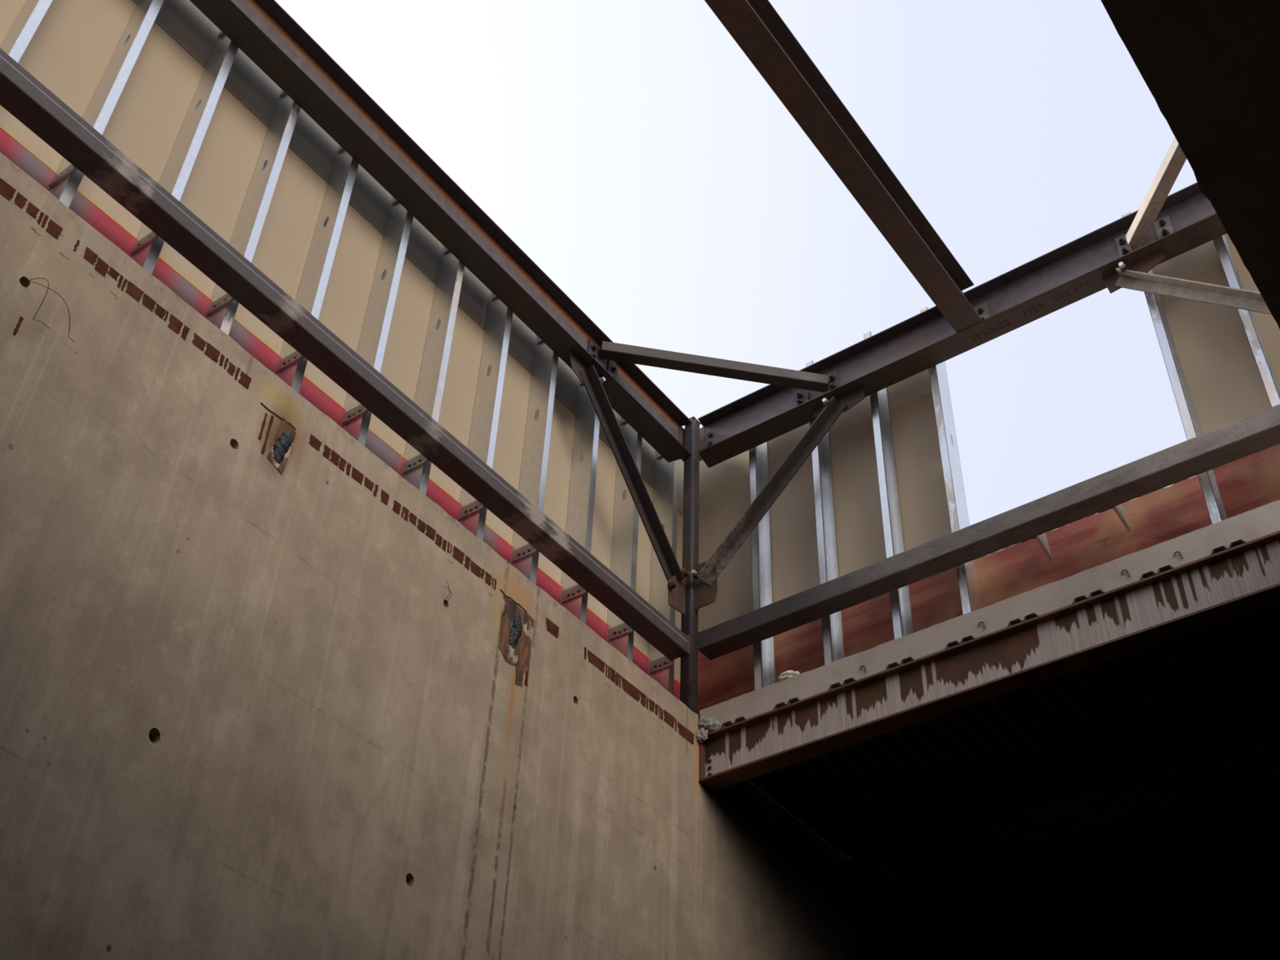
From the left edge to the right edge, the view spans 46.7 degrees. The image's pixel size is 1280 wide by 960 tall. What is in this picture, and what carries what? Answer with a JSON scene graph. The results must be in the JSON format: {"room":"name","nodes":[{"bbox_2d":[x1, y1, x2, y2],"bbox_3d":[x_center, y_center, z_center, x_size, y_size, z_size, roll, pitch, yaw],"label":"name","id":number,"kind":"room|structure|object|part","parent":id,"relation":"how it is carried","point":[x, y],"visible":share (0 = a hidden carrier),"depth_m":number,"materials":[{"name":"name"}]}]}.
{"room":"construction site","nodes":[
{"label":"construction site","id":0,"kind":"room"},
{"bbox_2d":[0,151,959,959],"bbox_3d":[-1.781,1.714,4.062,0.300,5.910,12.328,-25,-48,27],"label":"wall","id":1,"kind":"structure","parent":0,"point":[247,712],"depth_m":5.51,"materials":[{"name":"concrete"}]},
{"bbox_2d":[0,0,53,62],"bbox_3d":[-2.477,-1.970,6.102,0.150,2.318,0.046,-25,-48,27],"label":"stud","id":2,"kind":"object","parent":1,"relation":"on","point":[28,20],"visible":0.91,"depth_m":5.91,"materials":[{"name":"silver metal"}]},
{"bbox_2d":[26,277,49,328],"bbox_3d":[-2.023,-0.620,5.067,0.135,0.150,0.137,-25,-48,27],"label":"wire","id":3,"kind":"object","parent":1,"relation":"attached to","point":[38,277],"visible":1,"depth_m":5.03,"materials":[{"name":"brown metal"}]},
{"bbox_2d":[29,280,74,341],"bbox_3d":[-2.011,-0.602,5.117,0.096,0.116,0.230,-25,-48,27],"label":"wire","id":4,"kind":"object","parent":1,"relation":"hanging from","point":[29,281],"visible":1,"depth_m":5.10,"materials":[{"name":"brown metal"}]},
{"bbox_2d":[48,0,164,207],"bbox_3d":[-2.238,-1.746,6.343,0.150,2.318,0.046,-25,-48,27],"label":"stud","id":5,"kind":"object","parent":1,"relation":"on","point":[103,103],"visible":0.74,"depth_m":6.26,"materials":[{"name":"silver metal"}]},
{"bbox_2d":[48,164,77,189],"bbox_3d":[-2.261,-1.207,5.815,0.171,0.080,0.017,-25,-48,27],"label":"plate","id":6,"kind":"object","parent":5,"relation":"attached to","point":[71,169],"visible":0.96,"depth_m":5.80,"materials":[{"name":"metal"}]},
{"bbox_2d":[129,31,238,274],"bbox_3d":[-1.998,-1.522,6.584,0.150,2.318,0.046,-25,-48,27],"label":"stud","id":7,"kind":"object","parent":1,"relation":"on","point":[174,179],"visible":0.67,"depth_m":6.56,"materials":[{"name":"silver metal"}]},
{"bbox_2d":[130,231,159,255],"bbox_3d":[-2.022,-0.983,6.056,0.171,0.080,0.017,-25,-48,27],"label":"plate","id":8,"kind":"object","parent":7,"relation":"attached to","point":[151,237],"visible":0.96,"depth_m":6.05,"materials":[{"name":"metal"}]},
{"bbox_2d":[217,30,224,39],"bbox_3d":[-1.970,-2.191,7.127,0.171,0.080,0.017,-25,-48,27],"label":"plate","id":9,"kind":"object","parent":7,"relation":"attached to","point":[221,33],"visible":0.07,"depth_m":7.13,"materials":[{"name":"metal"}]},
{"bbox_2d":[204,89,300,335],"bbox_3d":[-1.759,-1.298,6.825,0.150,2.318,0.046,-25,-48,27],"label":"stud","id":10,"kind":"object","parent":1,"relation":"on","point":[245,238],"visible":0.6,"depth_m":6.81,"materials":[{"name":"metal"}]},
{"bbox_2d":[0,125,401,472],"bbox_3d":[-1.880,-0.609,6.231,0.015,0.492,2.442,-25,-48,27],"label":"board","id":11,"kind":"object","parent":10,"relation":"attached to","point":[11,147],"visible":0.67,"depth_m":6.27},
{"bbox_2d":[0,0,323,350],"bbox_3d":[-2.339,-1.716,6.322,0.013,1.248,2.439,-25,-48,27],"label":"board","id":12,"kind":"object","parent":11,"relation":"on","point":[72,47],"visible":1,"depth_m":6.60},
{"bbox_2d":[205,293,234,316],"bbox_3d":[-1.782,-0.760,6.297,0.171,0.080,0.017,-25,-48,27],"label":"plate","id":13,"kind":"object","parent":10,"relation":"attached to","point":[226,299],"visible":0.96,"depth_m":6.29,"materials":[{"name":"metal"}]},
{"bbox_2d":[279,89,285,98],"bbox_3d":[-1.730,-1.967,7.367,0.171,0.080,0.017,-25,-48,27],"label":"plate","id":14,"kind":"object","parent":10,"relation":"attached to","point":[282,93],"visible":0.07,"depth_m":7.37,"materials":[{"name":"metal"}]},
{"bbox_3d":[-1.427,-0.139,5.900,0.004,0.266,0.100,-25,-48,27],"label":"embed plate","id":15,"kind":"part","parent":1,"relation":"part of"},
{"bbox_2d":[275,144,358,393],"bbox_3d":[-1.520,-1.074,7.066,0.150,2.318,0.046,-25,-48,27],"label":"stud","id":16,"kind":"object","parent":1,"relation":"on","point":[311,292],"visible":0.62,"depth_m":7.06,"materials":[{"name":"silver metal"}]},
{"bbox_2d":[275,351,303,373],"bbox_3d":[-1.543,-0.536,6.537,0.171,0.080,0.017,-25,-48,27],"label":"plate","id":17,"kind":"object","parent":16,"relation":"attached to","point":[295,357],"visible":0.96,"depth_m":6.54,"materials":[{"name":"metal"}]},
{"bbox_2d":[337,145,344,154],"bbox_3d":[-1.491,-1.743,7.608,0.171,0.080,0.017,-25,-48,27],"label":"plate","id":18,"kind":"object","parent":16,"relation":"attached to","point":[340,148],"visible":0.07,"depth_m":7.61,"materials":[{"name":"metal"}]},
{"bbox_2d":[339,196,413,446],"bbox_3d":[-1.280,-0.851,7.306,0.150,2.318,0.046,-25,-48,27],"label":"stud","id":19,"kind":"object","parent":1,"relation":"on","point":[381,303],"visible":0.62,"depth_m":7.30,"materials":[{"name":"silver metal"}]},
{"bbox_2d":[341,404,368,426],"bbox_3d":[-1.303,-0.312,6.778,0.171,0.080,0.017,-25,-48,27],"label":"plate","id":20,"kind":"object","parent":19,"relation":"attached to","point":[358,411],"visible":0.96,"depth_m":6.78,"materials":[{"name":"metal"}]},
{"bbox_2d":[391,197,398,205],"bbox_3d":[-1.251,-1.519,7.849,0.171,0.080,0.017,-25,-48,27],"label":"plate","id":21,"kind":"object","parent":19,"relation":"attached to","point":[394,201],"visible":0.07,"depth_m":7.85,"materials":[{"name":"metal"}]},
{"bbox_2d":[400,245,464,495],"bbox_3d":[-1.041,-0.627,7.547,0.150,2.318,0.046,-25,-48,27],"label":"stud","id":22,"kind":"object","parent":1,"relation":"on","point":[436,354],"visible":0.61,"depth_m":7.54,"materials":[{"name":"metal"}]},
{"bbox_2d":[401,453,429,475],"bbox_3d":[-1.064,-0.088,7.019,0.171,0.080,0.017,-25,-48,27],"label":"plate","id":23,"kind":"object","parent":22,"relation":"attached to","point":[420,460],"visible":0.96,"depth_m":7.02,"materials":[{"name":"metal"}]},
{"bbox_2d":[442,246,448,255],"bbox_3d":[-1.012,-1.296,8.090,0.171,0.080,0.017,-25,-48,27],"label":"plate","id":24,"kind":"object","parent":22,"relation":"attached to","point":[446,251],"visible":0.07,"depth_m":8.10,"materials":[{"name":"metal"}]},
{"bbox_2d":[457,292,512,540],"bbox_3d":[-0.801,-0.403,7.788,0.150,2.318,0.046,-25,-48,27],"label":"stud","id":25,"kind":"object","parent":1,"relation":"on","point":[486,415],"visible":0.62,"depth_m":7.79,"materials":[{"name":"silver metal"}]},
{"bbox_2d":[457,500,485,520],"bbox_3d":[-0.824,0.136,7.260,0.171,0.080,0.017,-25,-48,27],"label":"plate","id":26,"kind":"object","parent":25,"relation":"attached to","point":[475,506],"visible":0.96,"depth_m":7.26,"materials":[{"name":"metal"}]},
{"bbox_2d":[490,293,497,301],"bbox_3d":[-0.772,-1.072,8.331,0.171,0.080,0.017,-25,-48,27],"label":"plate","id":27,"kind":"object","parent":25,"relation":"attached to","point":[493,296],"visible":0.07,"depth_m":8.34,"materials":[{"name":"metal"}]},
{"bbox_3d":[-0.565,0.739,6.708,0.004,0.407,0.221,-25,-48,27],"label":"embed plate","id":28,"kind":"part","parent":1,"relation":"part of","materials":[{"name":"brown metal"}]},
{"bbox_2d":[510,335,558,584],"bbox_3d":[-0.562,-0.179,8.029,0.150,2.318,0.046,-25,-48,27],"label":"stud","id":29,"kind":"object","parent":1,"relation":"on","point":[534,467],"visible":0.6,"depth_m":8.03,"materials":[{"name":"silver metal"}]},
{"bbox_2d":[511,543,537,563],"bbox_3d":[-0.585,0.359,7.500,0.171,0.080,0.017,-25,-48,27],"label":"plate","id":30,"kind":"object","parent":29,"relation":"attached to","point":[525,551],"visible":0.96,"depth_m":7.50,"materials":[{"name":"metal"}]},
{"bbox_2d":[536,336,542,345],"bbox_3d":[-0.533,-0.848,8.571,0.171,0.080,0.017,-25,-48,27],"label":"plate","id":31,"kind":"object","parent":29,"relation":"attached to","point":[539,340],"visible":0.07,"depth_m":8.59,"materials":[{"name":"metal"}]},
{"bbox_2d":[560,378,599,624],"bbox_3d":[-0.322,0.045,8.269,0.150,2.318,0.046,-25,-48,27],"label":"stud","id":32,"kind":"object","parent":1,"relation":"on","point":[580,518],"visible":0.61,"depth_m":8.25,"materials":[{"name":"silver metal"}]},
{"bbox_2d":[397,454,679,700],"bbox_3d":[-0.465,0.714,7.654,0.015,0.492,2.357,-25,-48,27],"label":"board","id":33,"kind":"object","parent":32,"relation":"attached to","point":[434,492],"visible":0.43,"depth_m":7.59,"materials":[{"name":"red wood"}]},
{"bbox_2d":[275,179,613,619],"bbox_3d":[-0.901,-0.372,7.768,0.013,1.248,2.439,-25,-48,27],"label":"board","id":34,"kind":"object","parent":33,"relation":"on","point":[349,285],"visible":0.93,"depth_m":7.71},
{"bbox_2d":[132,0,487,327],"bbox_3d":[-1.590,-1.726,7.650,0.015,0.574,2.442,-25,-48,27],"label":"board","id":35,"kind":"object","parent":34,"relation":"on","point":[181,20],"visible":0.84,"depth_m":7.47,"materials":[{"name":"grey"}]},
{"bbox_2d":[481,288,684,516],"bbox_3d":[-0.292,-0.512,8.955,0.015,0.574,1.962,-25,-48,27],"label":"board","id":36,"kind":"object","parent":34,"relation":"on","point":[522,343],"visible":0.32,"depth_m":8.70,"materials":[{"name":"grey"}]},
{"bbox_2d":[603,456,683,682],"bbox_3d":[0.038,0.505,8.712,0.013,1.248,0.742,-25,-48,27],"label":"board","id":37,"kind":"object","parent":33,"relation":"on","point":[644,544],"visible":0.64,"depth_m":8.69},
{"bbox_2d":[560,584,587,603],"bbox_3d":[-0.345,0.583,7.741,0.171,0.080,0.017,-25,-48,27],"label":"plate","id":38,"kind":"object","parent":32,"relation":"attached to","point":[575,591],"visible":0.96,"depth_m":7.74,"materials":[{"name":"metal"}]},
{"bbox_2d":[606,415,642,662],"bbox_3d":[-0.083,0.268,8.510,0.150,2.318,0.046,-25,-48,27],"label":"stud","id":39,"kind":"object","parent":1,"relation":"on","point":[626,515],"visible":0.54,"depth_m":8.43,"materials":[{"name":"silver metal"}]},
{"bbox_2d":[608,622,633,641],"bbox_3d":[-0.106,0.807,7.982,0.171,0.080,0.017,-25,-48,27],"label":"plate","id":40,"kind":"object","parent":39,"relation":"attached to","point":[621,629],"visible":0.96,"depth_m":7.99,"materials":[{"name":"metal"}]},
{"bbox_2d":[620,416,626,425],"bbox_3d":[-0.054,-0.400,9.053,0.171,0.080,0.017,-25,-48,27],"label":"plate","id":41,"kind":"object","parent":39,"relation":"attached to","point":[622,420],"visible":0.07,"depth_m":9.07,"materials":[{"name":"metal"}]},
{"bbox_2d":[647,449,678,694],"bbox_3d":[0.140,0.476,8.734,0.150,2.318,0.046,-25,-48,27],"label":"stud","id":42,"kind":"object","parent":1,"relation":"on","point":[665,473],"visible":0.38,"depth_m":8.79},
{"bbox_2d":[656,451,662,459],"bbox_3d":[0.168,-0.193,9.277,0.171,0.080,0.017,-25,-48,27],"label":"plate","id":43,"kind":"object","parent":42,"relation":"attached to","point":[658,455],"visible":0.07,"depth_m":9.29,"materials":[{"name":"metal"}]},
{"bbox_2d":[648,656,674,674],"bbox_3d":[0.117,1.015,8.206,0.171,0.080,0.017,-25,-48,27],"label":"plate","id":44,"kind":"object","parent":42,"relation":"attached to","point":[662,663],"visible":0.96,"depth_m":8.21,"materials":[{"name":"metal"}]},
{"bbox_2d":[667,416,717,714],"bbox_3d":[0.306,0.373,8.486,0.233,2.161,0.243,-25,-48,27],"label":"steel column","id":45,"kind":"structure","parent":1,"relation":"on","point":[691,594],"depth_m":8.36,"materials":[{"name":"brown metal"}]},
{"bbox_2d":[0,48,689,660],"bbox_3d":[-2.325,-1.453,5.570,0.130,0.122,8.647,-25,-48,27],"label":"steel beam","id":46,"kind":"structure","parent":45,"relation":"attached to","point":[23,95],"depth_m":6.41,"materials":[{"name":"metal"}]},
{"bbox_2d":[189,0,692,462],"bbox_3d":[-2.282,-2.538,6.566,0.157,0.446,8.683,-25,-48,27],"label":"steel beam","id":47,"kind":"structure","parent":45,"relation":"attached to","point":[262,29],"depth_m":7.80,"materials":[{"name":"brown metal"}]},
{"bbox_3d":[-0.312,-0.587,8.457,0.007,0.162,0.328,-25,-48,27],"label":"gusset plate","id":48,"kind":"part","parent":47,"relation":"part of","materials":[{"name":"brown metal"}]},
{"bbox_3d":[0.256,-0.231,9.169,0.011,0.261,0.074,-25,-48,27],"label":"connection plate","id":49,"kind":"part","parent":47,"relation":"part of","materials":[{"name":"brown metal"}]},
{"bbox_2d":[578,364,689,590],"bbox_3d":[-0.036,-0.004,8.353,0.092,1.087,0.975,-26,-49,28],"label":"knee brace","id":50,"kind":"object","parent":45,"relation":"attached to","point":[625,461],"visible":1,"depth_m":8.38,"materials":[{"name":"metal"}]},
{"bbox_3d":[0.206,0.588,8.319,0.007,0.364,0.165,-25,-48,27],"label":"gusset plate","id":51,"kind":"part","parent":45,"relation":"part of","materials":[{"name":"brown metal"}]},
{"bbox_3d":[0.373,0.581,8.348,0.153,0.317,0.007,-25,-48,27],"label":"gusset plate","id":52,"kind":"part","parent":45,"relation":"part of","materials":[{"name":"brown metal"}]},
{"bbox_2d":[690,396,847,585],"bbox_3d":[0.746,0.051,8.479,0.980,1.058,0.099,-19,-46,23],"label":"knee brace","id":53,"kind":"object","parent":45,"relation":"attached to","point":[833,410],"visible":1,"depth_m":8.49,"materials":[{"name":"metal"}]},
{"bbox_2d":[697,182,1226,467],"bbox_3d":[1.831,-0.841,8.410,3.613,0.430,0.157,-25,-48,27],"label":"steel beam","id":54,"kind":"structure","parent":45,"relation":"attached to","point":[1085,266],"depth_m":8.40,"materials":[{"name":"metal"}]},
{"bbox_3d":[0.391,-0.229,9.273,0.042,0.271,0.009,-25,-48,27],"label":"connection plate","id":55,"kind":"part","parent":54,"relation":"part of","materials":[{"name":"brown metal"}]},
{"bbox_2d":[587,338,838,405],"bbox_3d":[0.421,-0.609,8.780,1.505,0.268,0.222,8,-42,-6],"label":"brace","id":56,"kind":"object","parent":54,"relation":"attached to","point":[610,351],"visible":0.91,"depth_m":8.74,"materials":[{"name":"metal"}]},
{"bbox_3d":[1.167,-0.432,8.690,0.342,0.126,0.007,-25,-48,27],"label":"gusset plate","id":57,"kind":"part","parent":54,"relation":"part of","materials":[{"name":"brown metal"}]},
{"bbox_2d":[704,0,989,332],"bbox_3d":[-0.688,-3.344,5.816,0.178,0.289,8.785,-25,-48,27],"label":"steel beam","id":58,"kind":"structure","parent":54,"relation":"attached to","point":[755,26],"depth_m":7.54,"materials":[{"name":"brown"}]},
{"bbox_3d":[2.625,-1.099,7.859,0.335,0.136,0.007,-25,-48,27],"label":"gusset plate","id":59,"kind":"part","parent":54,"relation":"part of","materials":[{"name":"brown metal"}]},
{"bbox_2d":[1115,137,1186,257],"bbox_3d":[2.784,-1.612,7.585,0.222,0.201,1.184,8,-42,-6],"label":"brace","id":60,"kind":"object","parent":54,"relation":"attached to","point":[1175,159],"visible":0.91,"depth_m":7.75,"materials":[{"name":"metal"}]},
{"bbox_2d":[1114,262,1271,315],"bbox_3d":[2.880,-0.930,7.361,0.977,0.942,0.112,-25,-48,27],"label":"knee brace","id":61,"kind":"object","parent":54,"relation":"attached to","point":[1232,297],"visible":1,"depth_m":7.52,"materials":[{"name":"metal"}]},
{"bbox_2d":[697,404,1279,660],"bbox_3d":[1.796,0.261,7.396,3.560,0.122,0.127,-25,-48,27],"label":"steel beam","id":62,"kind":"structure","parent":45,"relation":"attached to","point":[1260,431],"depth_m":7.34,"materials":[{"name":"grey metal"}]},
{"bbox_2d":[1021,533,1052,559],"bbox_3d":[1.978,0.314,7.409,0.086,0.137,0.174,-25,-48,27],"label":"clip","id":63,"kind":"object","parent":62,"relation":"hanging from","point":[1042,540],"visible":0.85,"depth_m":7.37,"materials":[{"name":"metal"}]},
{"bbox_3d":[2.010,0.294,7.390,0.003,0.131,0.168,-25,-48,27],"label":"plate","id":64,"kind":"part","parent":63,"relation":"part of","materials":[{"name":"metal"}]},
{"bbox_2d":[1098,503,1129,531],"bbox_3d":[2.305,0.163,7.223,0.086,0.137,0.174,-25,-48,27],"label":"clip","id":65,"kind":"object","parent":62,"relation":"hanging from","point":[1119,510],"visible":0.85,"depth_m":7.19,"materials":[{"name":"metal"}]},
{"bbox_3d":[2.337,0.143,7.204,0.003,0.131,0.168,-25,-48,27],"label":"plate","id":66,"kind":"part","parent":65,"relation":"part of","materials":[{"name":"metal"}]},
{"bbox_2d":[848,727,1279,903],"bbox_3d":[4.753,0.694,6.609,8.703,0.268,0.127,-25,-48,27],"label":"steel beam","id":67,"kind":"structure","parent":1,"relation":"attached to","point":[1250,766],"depth_m":7.96,"materials":[{"name":"black metal"}]},
{"bbox_2d":[748,603,1279,857],"bbox_3d":[2.230,1.135,7.415,3.563,0.039,1.404,-25,-48,27],"label":"deck","id":68,"kind":"object","parent":67,"relation":"on","point":[1211,685],"visible":0.56,"depth_m":7.65,"materials":[{"name":"metal"}]},
{"bbox_2d":[699,499,1279,849],"bbox_3d":[4.749,0.450,6.659,8.841,0.162,2.955,-25,-48,27],"label":"floor slab","id":69,"kind":"structure","parent":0,"point":[1264,520],"depth_m":7.01,"materials":[{"name":"concrete"}]},
{"bbox_2d":[697,717,724,731],"bbox_3d":[0.376,1.280,7.766,0.168,0.118,0.049,-25,-48,27],"label":"rubble","id":70,"kind":"object","parent":69,"relation":"on","point":[709,724],"visible":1,"depth_m":7.75,"materials":[{"name":"grey concrete"}]},
{"bbox_2d":[777,670,799,681],"bbox_3d":[0.772,1.020,7.647,0.128,0.061,0.090,-25,-48,27],"label":"lump","id":71,"kind":"object","parent":69,"relation":"on","point":[788,673],"visible":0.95,"depth_m":7.62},
{"bbox_2d":[697,567,962,733],"bbox_3d":[0.991,0.930,8.008,1.847,0.675,0.016,-25,-48,27],"label":"wall panel","id":72,"kind":"object","parent":69,"relation":"on","point":[935,599],"visible":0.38,"depth_m":8.01,"materials":[{"name":"red"}]},
{"bbox_2d":[697,392,951,632],"bbox_3d":[1.020,0.239,8.623,1.850,1.176,0.013,-25,-48,27],"label":"board","id":73,"kind":"object","parent":72,"relation":"on","point":[925,517],"visible":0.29,"depth_m":8.58,"materials":[{"name":"beige wood"}]},
{"bbox_2d":[698,368,931,495],"bbox_3d":[1.046,-0.378,9.169,1.850,0.472,0.015,-25,-48,27],"label":"board","id":74,"kind":"object","parent":73,"relation":"on","point":[914,387],"visible":0.25,"depth_m":9.11,"materials":[{"name":"beige wood"}]},
{"bbox_2d":[977,621,986,628],"bbox_3d":[1.625,0.693,7.045,0.039,0.044,0.012,-25,-48,27],"label":"wire hook","id":75,"kind":"object","parent":69,"relation":"attached to","point":[980,621],"visible":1,"depth_m":7.05,"materials":[{"name":"brown"}]},
{"bbox_2d":[698,530,1279,791],"bbox_3d":[3.857,-0.143,5.710,8.705,0.269,0.119,-25,-48,27],"label":"steel beam","id":76,"kind":"structure","parent":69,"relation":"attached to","point":[1243,579],"depth_m":6.91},
{"bbox_2d":[695,727,707,742],"bbox_3d":[0.321,1.336,7.742,0.075,0.081,0.042,-18,-46,22],"label":"lump","id":77,"kind":"object","parent":76,"relation":"attached to","point":[700,735],"visible":1,"depth_m":7.72,"materials":[{"name":"grey concrete"}]},
{"bbox_3d":[0.323,1.463,7.669,0.009,0.216,0.037,-25,-48,27],"label":"plate","id":78,"kind":"part","parent":76,"relation":"part of","materials":[{"name":"brown metal"}]},
{"bbox_2d":[974,470,1225,608],"bbox_3d":[2.244,0.395,7.258,1.256,0.561,0.016,-25,-48,27],"label":"wall panel","id":79,"kind":"object","parent":69,"relation":"on","point":[1180,508],"visible":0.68,"depth_m":7.32,"materials":[{"name":"brown wood"}]},
{"bbox_2d":[1120,569,1130,577],"bbox_3d":[2.202,0.425,6.720,0.039,0.044,0.012,-25,-48,27],"label":"wire hook","id":80,"kind":"object","parent":69,"relation":"attached to","point":[1122,571],"visible":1,"depth_m":6.72,"materials":[{"name":"brown"}]},
{"bbox_2d":[1121,211,1226,524],"bbox_3d":[2.721,-0.558,7.533,0.046,2.382,0.150,-25,-48,27],"label":"stud","id":81,"kind":"object","parent":69,"relation":"on","point":[1172,362],"visible":0.52,"depth_m":7.40,"materials":[{"name":"metal"}]},
{"bbox_2d":[1173,551,1182,558],"bbox_3d":[2.399,0.337,6.606,0.039,0.044,0.012,-25,-48,27],"label":"wire hook","id":82,"kind":"object","parent":69,"relation":"attached to","point":[1179,552],"visible":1,"depth_m":6.61,"materials":[{"name":"brown"}]},
{"bbox_2d":[1213,444,1279,518],"bbox_3d":[3.390,-0.133,6.609,1.578,0.562,0.016,-25,-48,27],"label":"wall panel","id":83,"kind":"object","parent":69,"relation":"on","point":[1251,482],"visible":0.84,"depth_m":6.98,"materials":[{"name":"red"}]},
{"bbox_2d":[1160,255,1279,434],"bbox_3d":[3.422,-0.825,7.223,1.576,1.287,0.013,-25,-48,27],"label":"board","id":84,"kind":"object","parent":83,"relation":"on","point":[1225,384],"visible":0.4,"depth_m":7.49,"materials":[{"name":"beige"}]},
{"bbox_2d":[1151,233,1239,279],"bbox_3d":[3.450,-1.484,7.806,1.576,0.472,0.015,-25,-48,27],"label":"board","id":85,"kind":"object","parent":84,"relation":"on","point":[1204,257],"visible":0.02,"depth_m":7.98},
{"bbox_2d":[1213,235,1279,406],"bbox_3d":[3.048,-0.698,7.337,0.046,2.352,0.150,-25,-48,27],"label":"stud","id":86,"kind":"object","parent":69,"relation":"on","point":[1268,375],"visible":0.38,"depth_m":7.32,"materials":[{"name":"metal"}]},
{"bbox_3d":[1.044,1.087,7.671,1.621,0.006,0.150,-25,-48,27],"label":"track","id":87,"kind":"object","parent":69,"relation":"on","visible":0},
{"bbox_2d":[749,441,776,690],"bbox_3d":[0.710,0.379,8.662,0.046,2.348,0.150,-25,-48,27],"label":"stud","id":88,"kind":"object","parent":87,"relation":"on","point":[761,536],"visible":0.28,"depth_m":8.57,"materials":[{"name":"silver metal"}]},
{"bbox_2d":[805,360,844,665],"bbox_3d":[1.061,0.200,8.479,0.046,2.396,0.150,-25,-48,27],"label":"stud","id":89,"kind":"object","parent":87,"relation":"on","point":[826,535],"visible":0.52,"depth_m":8.39,"materials":[{"name":"silver metal"}]},
{"bbox_2d":[863,331,914,639],"bbox_3d":[1.393,0.042,8.296,0.046,2.411,0.150,-25,-48,27],"label":"stud","id":90,"kind":"object","parent":87,"relation":"on","point":[893,533],"visible":0.52,"depth_m":8.26,"materials":[{"name":"silver metal"}]},
{"bbox_2d":[920,306,982,614],"bbox_3d":[1.704,-0.092,8.111,0.046,2.386,0.150,-25,-48,27],"label":"stud","id":91,"kind":"object","parent":87,"relation":"on","point":[969,590],"visible":0.72,"depth_m":8.01,"materials":[{"name":"metal"}]},
{"bbox_2d":[959,860,1279,959],"bbox_3d":[5.552,3.485,5.704,9.326,5.909,0.201,-25,-48,27],"label":"wall","id":92,"kind":"structure","parent":0,"point":[1237,917],"depth_m":8.75,"materials":[{"name":"black"}]},
{"bbox_2d":[1100,0,1279,328],"bbox_3d":[2.493,-3.572,2.230,5.442,0.159,9.373,-25,-48,27],"label":"ceiling slab","id":93,"kind":"structure","parent":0,"point":[1211,68],"depth_m":4.77,"materials":[{"name":"concrete"}]}
]}

